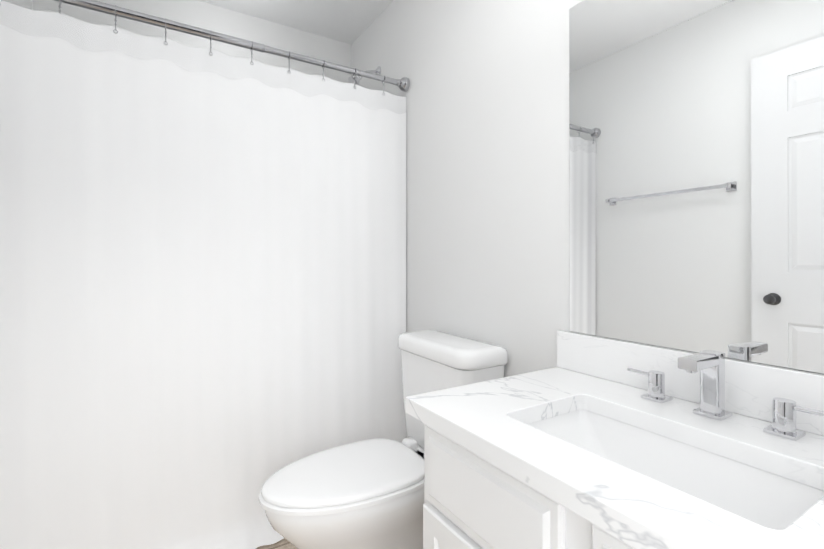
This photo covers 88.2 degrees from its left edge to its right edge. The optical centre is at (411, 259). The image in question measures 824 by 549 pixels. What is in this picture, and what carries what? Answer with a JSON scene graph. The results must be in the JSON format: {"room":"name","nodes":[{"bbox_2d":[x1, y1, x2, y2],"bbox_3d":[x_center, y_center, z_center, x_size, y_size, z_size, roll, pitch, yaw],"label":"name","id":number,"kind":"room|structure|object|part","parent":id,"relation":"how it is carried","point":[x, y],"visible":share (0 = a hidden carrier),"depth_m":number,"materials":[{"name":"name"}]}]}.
{"room":"bathroom","nodes":[
{"label":"bathroom","id":0,"kind":"room"},
{"bbox_2d":[256,538,296,548],"bbox_3d":[-0.072,1.219,0.747,1.770,0.100,3.955,0,0,-32],"label":"floor","id":1,"kind":"structure","parent":0,"point":[284,543],"depth_m":1.73,"materials":[{"name":"tile"}]},
{"bbox_2d":[259,330,507,548],"bbox_3d":[-0.126,0.744,1.532,0.818,0.854,0.497,0,0,-32],"label":"toilet","id":2,"kind":"object","parent":1,"relation":"on","point":[366,494],"visible":0.71,"depth_m":1.42,"materials":[{"name":"white ceramic"}]},
{"bbox_3d":[-0.210,0.740,1.477,0.616,0.041,0.392,0,0,-32],"label":"seat","id":3,"kind":"part","parent":2,"relation":"part of","materials":[{"name":"white plastic"}]},
{"bbox_3d":[-0.196,0.966,1.486,0.621,0.409,0.386,0,0,-32],"label":"bowl","id":4,"kind":"part","parent":2,"relation":"part of","materials":[{"name":"white ceramic"}]},
{"bbox_3d":[0.133,0.573,1.702,0.192,0.375,0.483,0,0,-32],"label":"tank","id":5,"kind":"part","parent":2,"relation":"part of","materials":[{"name":"white ceramic"}]},
{"bbox_3d":[0.135,0.351,1.692,0.208,0.067,0.492,0,0,-32],"label":"lid","id":6,"kind":"part","parent":2,"relation":"part of","materials":[{"name":"white ceramic"}]},
{"bbox_2d":[405,330,823,548],"bbox_3d":[0.455,0.697,0.836,0.578,0.945,0.859,0,0,-32],"label":"bathroom vanity","id":7,"kind":"object","parent":1,"relation":"on","point":[583,444],"visible":0.94,"depth_m":0.84,"materials":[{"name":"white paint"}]},
{"bbox_2d":[528,410,823,529],"bbox_3d":[0.443,0.452,0.800,0.330,0.157,0.540,0,0,-32],"label":"sink","id":8,"kind":"object","parent":7,"relation":"in","point":[768,495],"depth_m":0.85,"materials":[{"name":"white ceramic"}]},
{"bbox_2d":[627,350,823,440],"bbox_3d":[0.622,0.271,0.906,0.137,0.136,0.385,0,0,-32],"label":"faucet","id":9,"kind":"object","parent":7,"relation":"on","point":[709,365],"visible":0.98,"depth_m":0.91,"materials":[{"name":"silver metal"}]},
{"bbox_3d":[0.583,0.307,1.052,0.050,0.064,0.095,0,0,-32],"label":"handle","id":10,"kind":"part","parent":9,"relation":"part of","materials":[{"name":"silver metal"}]},
{"bbox_3d":[0.621,0.271,0.906,0.135,0.136,0.054,0,0,-32],"label":"spout","id":11,"kind":"part","parent":9,"relation":"part of","materials":[{"name":"silver metal"}]},
{"bbox_3d":[0.735,0.306,0.806,0.050,0.064,0.095,0,0,-32],"label":"handle","id":12,"kind":"part","parent":9,"relation":"part of","materials":[{"name":"silver metal"}]},
{"bbox_2d":[199,0,392,43],"bbox_3d":[-0.389,-1.450,1.264,1.770,0.100,2.755,0,0,-32],"label":"ceiling","id":13,"kind":"structure","parent":0,"point":[348,21],"depth_m":2.42,"materials":[{"name":"white paint"}]},
{"bbox_2d":[1,0,821,437],"bbox_3d":[0.301,-0.118,0.149,1.530,2.570,0.140,0,0,-32],"label":"wall","id":14,"kind":"structure","parent":0,"point":[487,186],"depth_m":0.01,"materials":[{"name":"white paint"}]},
{"bbox_2d":[0,0,409,548],"bbox_3d":[-0.675,0.120,1.722,1.564,2.085,0.130,0,0,-32],"label":"shower curtain","id":15,"kind":"object","parent":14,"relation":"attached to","point":[202,290],"visible":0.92,"depth_m":1.63,"materials":[{"name":"white fabric"}]},
{"bbox_2d":[348,66,380,84],"bbox_3d":[-0.268,-1.025,2.382,0.183,0.154,0.072,0,0,-32],"label":"shower head","id":16,"kind":"object","parent":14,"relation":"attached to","point":[359,78],"visible":0.73,"depth_m":2.35},
{"bbox_2d":[557,330,823,435],"bbox_3d":[0.692,0.282,0.984,0.020,0.114,0.859,0,0,-32],"label":"backsplash","id":17,"kind":"structure","parent":14,"relation":"attached to","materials":[{"name":"stone"}]},
{"bbox_2d":[569,0,823,373],"bbox_3d":[0.708,-0.285,0.973,0.007,1.015,0.821,0,0,-32],"label":"mirror","id":18,"kind":"object","parent":14,"relation":"attached to","point":[696,133],"visible":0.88,"depth_m":1.01,"materials":[{"name":"clear glass"}]}
]}

